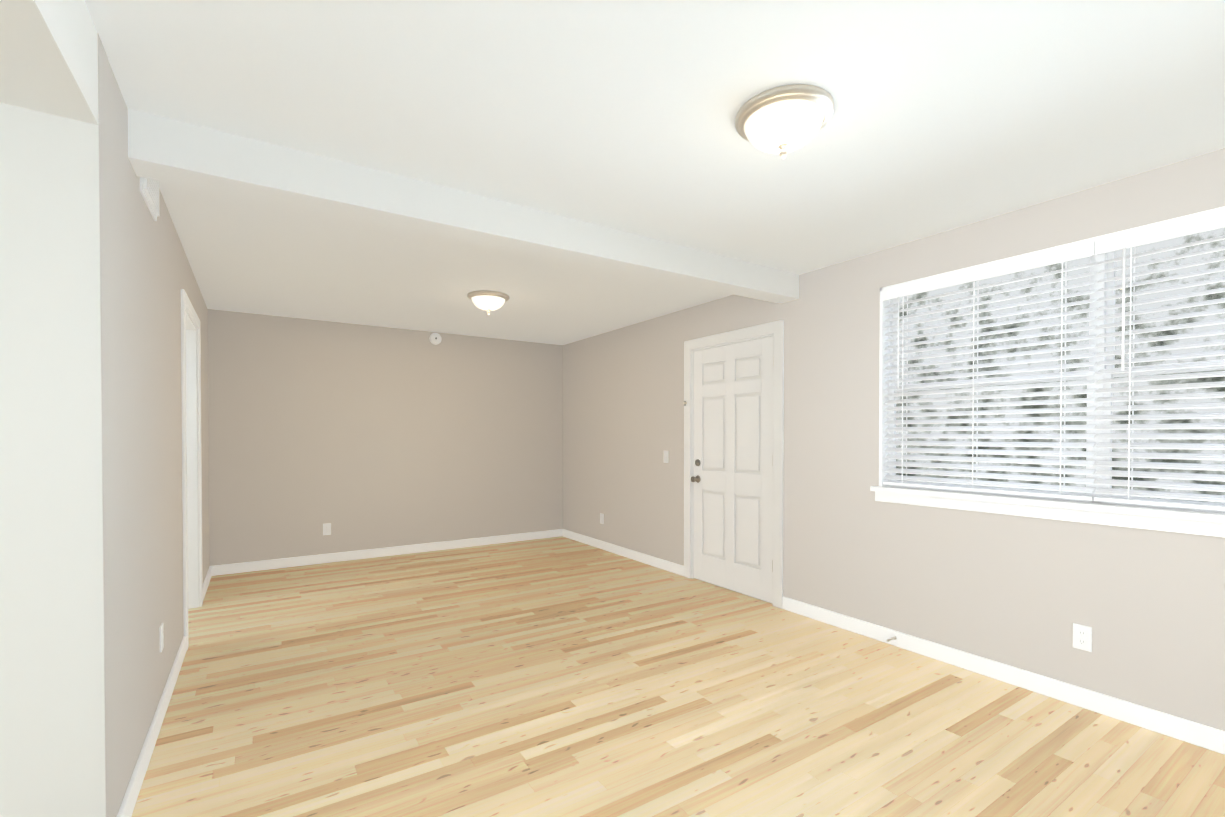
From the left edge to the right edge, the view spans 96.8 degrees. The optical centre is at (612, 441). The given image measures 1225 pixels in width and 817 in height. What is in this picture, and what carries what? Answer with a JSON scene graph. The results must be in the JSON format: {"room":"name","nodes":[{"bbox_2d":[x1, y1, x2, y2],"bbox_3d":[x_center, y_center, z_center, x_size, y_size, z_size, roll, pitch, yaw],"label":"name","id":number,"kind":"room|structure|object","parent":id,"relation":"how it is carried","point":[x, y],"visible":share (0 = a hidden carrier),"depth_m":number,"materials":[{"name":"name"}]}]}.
{"room":"empty living room","nodes":[
{"label":"empty living room","id":0,"kind":"room"},
{"bbox_2d":[0,0,98,124],"bbox_3d":[-1.470,-1.017,-0.741,2.500,0.264,4.110,0,1,-33],"label":"ceiling soffit","id":1,"kind":"structure","parent":0,"point":[48,56],"depth_m":1.35,"materials":[{"name":"white paint"}]},
{"bbox_2d":[0,103,105,816],"bbox_3d":[-2.558,0.184,0.945,2.500,2.176,0.120,0,1,-33],"label":"wall","id":2,"kind":"structure","parent":0,"point":[52,731],"depth_m":1.52,"materials":[{"name":"white paint"}]},
{"bbox_2d":[98,34,209,816],"bbox_3d":[-2.632,0.027,3.240,0.122,2.440,4.049,0,1,-33],"label":"wall","id":3,"kind":"structure","parent":0,"point":[151,274],"depth_m":2.03,"materials":[{"name":"grey paint"}]},
{"bbox_2d":[140,177,159,220],"bbox_3d":[-1.921,-1.069,2.264,0.022,0.183,0.360,0,1,-33],"label":"box","id":4,"kind":"object","parent":3,"relation":"attached to","point":[149,189],"visible":0.62,"depth_m":2.25,"materials":[{"name":"white"}]},
{"bbox_2d":[159,623,163,651],"bbox_3d":[-2.063,0.895,2.492,0.010,0.115,0.070,0,1,-33],"label":"electrical outlet","id":5,"kind":"object","parent":3,"relation":"attached to","point":[161,637],"visible":1,"depth_m":2.47,"materials":[{"name":"white plastic"}]},
{"bbox_2d":[117,566,211,816],"bbox_3d":[-2.610,1.200,3.340,0.014,0.092,3.928,0,1,-33],"label":"baseboard","id":6,"kind":"structure","parent":3,"relation":"attached to","point":[127,806],"depth_m":2.22,"materials":[{"name":"white wood"}]},
{"bbox_2d":[181,289,202,649],"bbox_3d":[-2.895,0.167,3.643,0.154,2.152,1.074,0,1,-33],"label":"door frame","id":7,"kind":"structure","parent":3,"relation":"attached to","point":[191,452],"depth_m":4.03,"materials":[{"name":"white wood"}]},
{"bbox_2d":[208,309,562,565],"bbox_3d":[-3.241,0.004,5.331,6.382,2.440,0.120,0,1,-33],"label":"wall","id":8,"kind":"structure","parent":0,"point":[360,437],"depth_m":5.72,"materials":[{"name":"grey paint"}]},
{"bbox_2d":[323,523,330,534],"bbox_3d":[-2.884,0.882,5.496,0.070,0.115,0.010,0,1,-33],"label":"electrical outlet","id":9,"kind":"object","parent":8,"relation":"attached to","point":[327,529],"visible":1,"depth_m":5.50,"materials":[{"name":"white plastic"}]},
{"bbox_2d":[212,529,561,575],"bbox_3d":[-2.157,1.171,5.969,3.642,0.092,0.014,0,1,-33],"label":"baseboard","id":10,"kind":"structure","parent":8,"relation":"attached to","point":[224,569],"depth_m":5.72,"materials":[{"name":"white wood"}]},
{"bbox_2d":[429,333,440,344],"bbox_3d":[-1.966,-1.148,6.052,0.128,0.128,0.041,0,1,-33],"label":"smoke detector","id":11,"kind":"object","parent":8,"relation":"attached to","point":[435,338],"visible":1,"depth_m":6.04,"materials":[{"name":"white plastic"}]},
{"bbox_2d":[85,0,1224,344],"bbox_3d":[-1.016,-1.228,1.897,6.382,0.100,8.280,0,1,-33],"label":"ceiling","id":12,"kind":"structure","parent":0,"point":[621,114],"depth_m":1.99,"materials":[{"name":"white paint"}]},
{"bbox_2d":[128,108,798,303],"bbox_3d":[-0.233,-1.104,2.987,3.642,0.172,0.170,0,1,-33],"label":"beam","id":13,"kind":"structure","parent":12,"relation":"attached to","point":[164,149],"depth_m":2.46,"materials":[{"name":"white paint"}]},
{"bbox_2d":[467,290,508,314],"bbox_3d":[-1.024,-1.127,4.494,0.340,0.160,0.340,0,1,-33],"label":"flush-mount light","id":14,"kind":"object","parent":12,"relation":"attached to","point":[488,300],"visible":1,"depth_m":4.40,"materials":[{"name":"white glass"}]},
{"bbox_2d":[735,84,833,158],"bbox_3d":[0.615,-1.099,1.958,0.340,0.160,0.340,0,1,-33],"label":"flush-mount light","id":15,"kind":"object","parent":12,"relation":"attached to","point":[782,121],"visible":1,"depth_m":1.87,"materials":[{"name":"white glass"}]},
{"bbox_2d":[131,536,1224,816],"bbox_3d":[-1.016,1.312,1.926,6.382,0.100,8.280,0,1,-33],"label":"floor","id":16,"kind":"structure","parent":0,"point":[561,676],"depth_m":2.50,"materials":[{"name":"brown wood"}]},
{"bbox_2d":[563,148,1224,730],"bbox_3d":[1.641,0.023,3.569,0.120,2.440,8.160,0,1,-33],"label":"wall","id":17,"kind":"structure","parent":0,"point":[1023,592],"depth_m":3.27,"materials":[{"name":"grey paint"}]},
{"bbox_2d":[600,513,603,523],"bbox_3d":[-0.121,0.870,6.167,0.010,0.115,0.070,0,1,-33],"label":"electrical outlet","id":18,"kind":"object","parent":17,"relation":"attached to","point":[601,518],"visible":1,"depth_m":6.17,"materials":[{"name":"white plastic"}]},
{"bbox_2d":[664,451,668,462],"bbox_3d":[0.509,0.140,5.190,0.011,0.115,0.070,0,1,-33],"label":"light switch","id":19,"kind":"object","parent":17,"relation":"attached to","point":[666,456],"visible":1,"depth_m":5.18,"materials":[{"name":"white plastic"}]},
{"bbox_2d":[691,336,772,603],"bbox_3d":[0.959,0.211,4.488,0.115,2.029,0.914,0,1,-33],"label":"door","id":20,"kind":"structure","parent":17,"relation":"in","point":[732,478],"depth_m":4.46,"materials":[{"name":"white wood"}]},
{"bbox_2d":[684,320,783,608],"bbox_3d":[1.009,0.163,4.526,0.137,2.140,1.110,0,1,-33],"label":"door frame","id":21,"kind":"structure","parent":17,"relation":"attached to","point":[776,329],"depth_m":4.15,"materials":[{"name":"white wood"}]},
{"bbox_2d":[562,529,1224,754],"bbox_3d":[1.552,1.197,3.596,0.014,0.092,8.040,0,1,-33],"label":"baseboard","id":22,"kind":"structure","parent":17,"relation":"attached to","point":[1200,735],"depth_m":2.82,"materials":[{"name":"white wood"}]},
{"bbox_2d":[870,206,1224,537],"bbox_3d":[2.273,-0.285,2.554,0.165,1.330,2.145,0,1,-33],"label":"window","id":23,"kind":"structure","parent":17,"relation":"in","point":[1187,520],"depth_m":2.61,"materials":[{"name":"white"}]},
{"bbox_2d":[883,211,1224,510],"bbox_3d":[2.260,-0.328,2.545,0.074,1.208,2.047,0,1,-33],"label":"window blinds","id":24,"kind":"object","parent":23,"relation":"attached to","point":[1191,226],"visible":0.96,"depth_m":2.62,"materials":[{"name":"white plastic"}]},
{"bbox_2d":[1073,623,1091,651],"bbox_3d":[2.220,0.924,2.572,0.010,0.115,0.070,0,1,-33],"label":"electrical outlet","id":25,"kind":"object","parent":17,"relation":"attached to","point":[1082,637],"visible":1,"depth_m":2.57,"materials":[{"name":"white plastic"}]},
{"label":"outside","id":26,"kind":"structure","parent":0,"visible":0},
{"bbox_2d":[896,227,1224,502],"bbox_3d":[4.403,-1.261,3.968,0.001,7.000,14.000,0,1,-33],"label":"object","id":27,"kind":"structure","parent":26,"point":[1219,232],"depth_m":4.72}
]}

